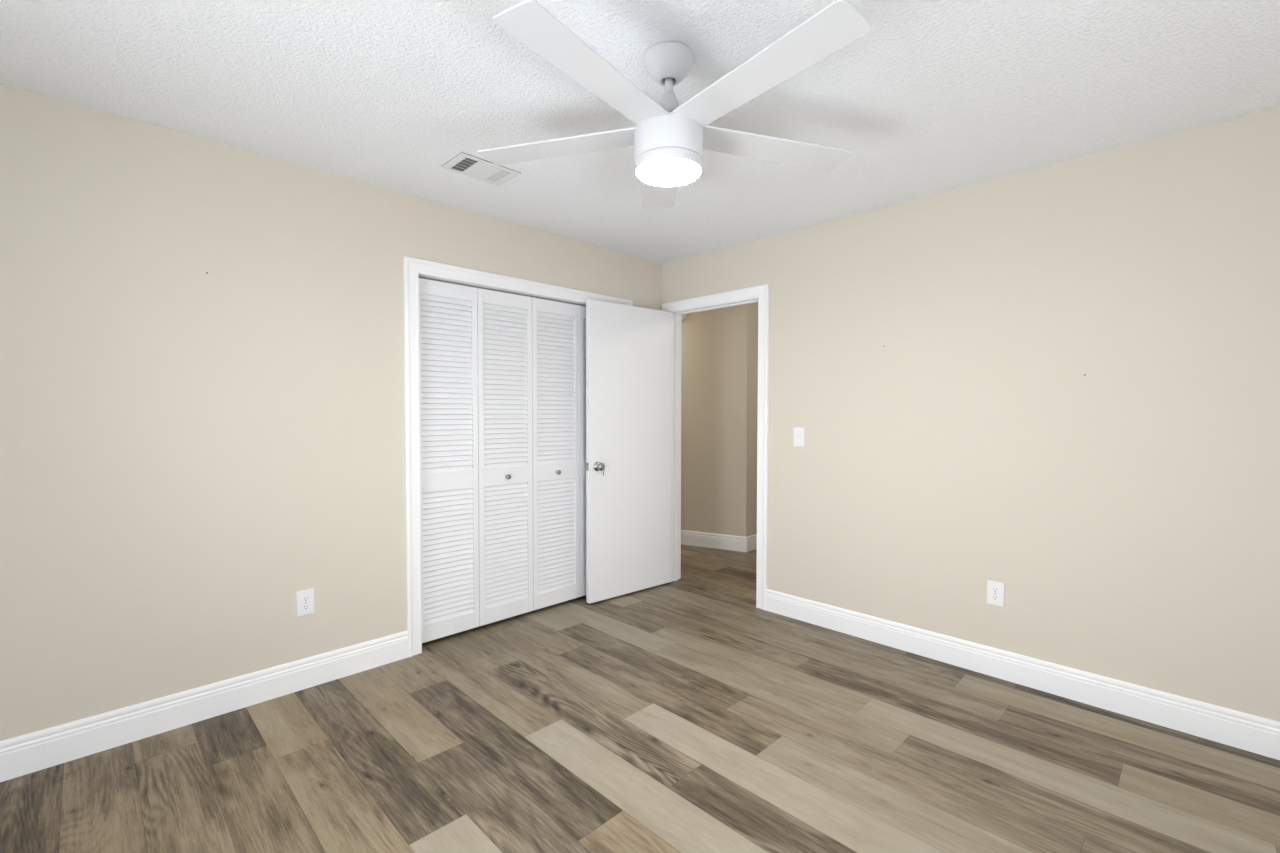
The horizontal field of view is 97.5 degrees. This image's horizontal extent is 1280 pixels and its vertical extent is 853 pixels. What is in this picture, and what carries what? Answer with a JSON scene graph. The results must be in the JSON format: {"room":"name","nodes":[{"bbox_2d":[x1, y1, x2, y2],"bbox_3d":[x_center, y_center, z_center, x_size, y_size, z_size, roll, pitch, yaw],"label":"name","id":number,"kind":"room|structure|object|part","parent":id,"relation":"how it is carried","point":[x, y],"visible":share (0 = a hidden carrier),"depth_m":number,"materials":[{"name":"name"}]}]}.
{"room":"empty bedroom","nodes":[
{"label":"empty bedroom","id":0,"kind":"room"},
{"bbox_2d":[0,83,757,740],"bbox_3d":[-1.076,-0.031,4.308,7.015,2.440,1.698,-1,2,-45],"label":"wall","id":1,"kind":"structure","parent":0,"point":[186,452],"depth_m":2.37,"materials":[{"name":"beige paint"}]},
{"bbox_2d":[0,631,407,781],"bbox_3d":[-2.058,1.174,2.161,2.324,0.140,0.014,-1,2,-45],"label":"baseboard","id":2,"kind":"structure","parent":1,"relation":"attached to","point":[32,752],"depth_m":2.32,"materials":[{"name":"white wood"}]},
{"bbox_2d":[296,588,314,616],"bbox_3d":[-1.571,0.828,2.639,0.075,0.119,0.008,-1,2,-45],"label":"power outlet","id":3,"kind":"object","parent":1,"relation":"attached to","point":[305,602],"visible":1,"depth_m":2.63,"materials":[{"name":"white plastic"}]},
{"bbox_2d":[302,603,309,609],"bbox_3d":[-1.569,0.847,2.638,0.034,0.026,0.002,-1,2,-45],"label":"socket","id":4,"kind":"object","parent":3,"relation":"attached to","point":[305,606],"depth_m":2.64,"materials":[{"name":"white plastic"}]},
{"bbox_2d":[302,595,309,601],"bbox_3d":[-1.569,0.808,2.637,0.034,0.026,0.002,-1,2,-45],"label":"socket","id":5,"kind":"object","parent":3,"relation":"attached to","point":[305,598],"depth_m":2.64,"materials":[{"name":"white plastic"}]},
{"bbox_2d":[419,278,532,642],"bbox_3d":[-0.949,0.183,3.307,0.749,2.009,0.058,-1,2,-45],"label":"door","id":6,"kind":"structure","parent":1,"relation":"in","point":[475,344],"depth_m":3.29,"materials":[{"name":"white paint"}]},
{"bbox_3d":[-1.093,0.191,3.185,0.372,1.998,0.028,-1,2,-45],"label":"panel","id":7,"kind":"part","parent":6,"relation":"part of","materials":[{"name":"white paint"}]},
{"bbox_3d":[-0.826,0.185,3.449,0.374,1.998,0.028,-1,2,-45],"label":"panel","id":8,"kind":"part","parent":6,"relation":"part of","materials":[{"name":"white paint"}]},
{"bbox_2d":[403,256,632,656],"bbox_3d":[-0.685,0.153,3.574,1.652,2.112,0.133,-1,2,-45],"label":"door frame","id":9,"kind":"structure","parent":1,"relation":"attached to","point":[412,267],"depth_m":2.99,"materials":[{"name":"white wood"}]},
{"bbox_2d":[532,296,585,610],"bbox_3d":[-0.414,0.170,3.836,0.749,2.009,0.058,-1,2,-45],"label":"door","id":10,"kind":"structure","parent":1,"relation":"in","point":[558,328],"depth_m":3.72,"materials":[{"name":"white paint"}]},
{"bbox_3d":[-0.291,0.172,3.980,0.372,1.998,0.028,-1,2,-45],"label":"panel","id":11,"kind":"part","parent":10,"relation":"part of","materials":[{"name":"white paint"}]},
{"bbox_2d":[681,530,756,551],"bbox_3d":[0.748,1.087,5.668,2.576,0.140,0.937,0,1,-4],"label":"baseboard","id":12,"kind":"structure","parent":1,"relation":"attached to","point":[692,538],"depth_m":5.34,"materials":[{"name":"white wood"}]},
{"bbox_2d":[0,544,1279,852],"bbox_3d":[0.423,1.281,2.828,7.015,0.102,6.065,-1,2,-45],"label":"floor","id":13,"kind":"structure","parent":0,"point":[682,715],"depth_m":2.10,"materials":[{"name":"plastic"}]},
{"bbox_2d":[0,0,1279,263],"bbox_3d":[0.427,-1.259,2.763,7.015,0.100,6.065,-1,2,-45],"label":"ceiling","id":14,"kind":"structure","parent":0,"point":[939,96],"depth_m":1.97,"materials":[{"name":"white paint"}]},
{"bbox_2d":[441,152,520,185],"bbox_3d":[-0.744,-1.203,2.638,0.302,0.009,0.200,-1,2,-45],"label":"ceiling vent","id":15,"kind":"object","parent":14,"relation":"in","point":[463,163],"visible":1,"depth_m":2.62,"materials":[{"name":"white metal"}]},
{"bbox_2d":[477,0,871,208],"bbox_3d":[0.096,-0.991,1.769,1.293,0.383,1.285,-1,2,-45],"label":"ceiling fan","id":16,"kind":"object","parent":14,"relation":"hanging from","point":[669,139],"visible":1,"depth_m":1.70,"materials":[{"name":"white metal"}]},
{"bbox_3d":[-0.269,-0.952,1.914,0.580,0.007,0.136,1,6,17],"label":"blade","id":17,"kind":"part","parent":16,"relation":"part of","materials":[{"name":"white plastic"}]},
{"bbox_3d":[-0.125,-0.941,1.494,0.136,0.007,0.580,7,5,35],"label":"blade","id":18,"kind":"part","parent":16,"relation":"part of","materials":[{"name":"white plastic"}]},
{"bbox_3d":[0.086,-0.959,2.181,0.136,0.007,0.580,-4,2,-1],"label":"blade","id":19,"kind":"part","parent":16,"relation":"part of","materials":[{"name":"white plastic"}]},
{"bbox_2d":[636,158,700,186],"bbox_3d":[0.092,-0.810,1.807,0.209,0.018,0.209,-1,2,-45],"label":"diffuser","id":20,"kind":"object","parent":16,"relation":"attached to","point":[665,172],"depth_m":1.77,"materials":[{"name":"white glass"}]},
{"bbox_3d":[0.319,-0.941,1.502,0.136,0.007,0.580,5,-2,-37],"label":"blade","id":21,"kind":"part","parent":16,"relation":"part of","materials":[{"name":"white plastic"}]},
{"bbox_3d":[0.450,-0.951,1.926,0.580,0.007,0.136,0,-3,-19],"label":"blade","id":22,"kind":"part","parent":16,"relation":"part of","materials":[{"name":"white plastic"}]},
{"bbox_2d":[662,107,1279,721],"bbox_3d":[1.726,0.011,2.853,0.115,2.440,4.315,-1,2,-45],"label":"wall","id":23,"kind":"structure","parent":0,"point":[932,354],"depth_m":2.58,"materials":[{"name":"beige paint"}]},
{"bbox_2d":[662,284,768,609],"bbox_3d":[0.546,0.132,4.048,0.151,2.132,0.944,-1,2,-45],"label":"door frame","id":24,"kind":"structure","parent":23,"relation":"attached to","point":[761,292],"depth_m":3.76,"materials":[{"name":"white wood"}]},
{"bbox_2d":[586,299,672,603],"bbox_3d":[-0.041,0.167,3.977,0.780,2.032,0.108,-1,2,-40],"label":"door","id":25,"kind":"structure","parent":24,"relation":"attached to","point":[629,348],"depth_m":3.95,"materials":[{"name":"white paint"}]},
{"bbox_3d":[-0.268,0.269,3.758,0.065,0.065,0.063,-1,2,-40],"label":"knob","id":26,"kind":"part","parent":25,"relation":"part of","materials":[{"name":"silver metal"}]},
{"bbox_2d":[793,428,804,446],"bbox_3d":[0.989,0.067,3.505,0.018,0.119,0.075,-1,2,-45],"label":"light switch","id":27,"kind":"object","parent":23,"relation":"attached to","point":[799,433],"visible":1,"depth_m":3.50,"materials":[{"name":"white plastic"}]},
{"bbox_2d":[987,580,1004,606],"bbox_3d":[1.749,0.822,2.763,0.008,0.119,0.075,-1,2,-45],"label":"power outlet","id":28,"kind":"object","parent":23,"relation":"attached to","point":[995,590],"visible":1,"depth_m":2.76,"materials":[{"name":"white plastic"}]},
{"bbox_2d":[991,595,998,600],"bbox_3d":[1.747,0.842,2.761,0.002,0.026,0.034,-1,2,-45],"label":"socket","id":29,"kind":"object","parent":28,"relation":"attached to","point":[993,597],"depth_m":2.76,"materials":[{"name":"white plastic"}]},
{"bbox_2d":[991,587,999,592],"bbox_3d":[1.747,0.803,2.760,0.002,0.026,0.034,-1,2,-45],"label":"socket","id":30,"kind":"object","parent":28,"relation":"attached to","point":[993,589],"depth_m":2.76,"materials":[{"name":"white plastic"}]},
{"bbox_2d":[765,589,1279,759],"bbox_3d":[1.971,1.169,2.543,0.014,0.140,3.256,-1,2,-45],"label":"baseboard","id":31,"kind":"structure","parent":23,"relation":"attached to","point":[1237,729],"depth_m":2.58,"materials":[{"name":"white wood"}]}
]}

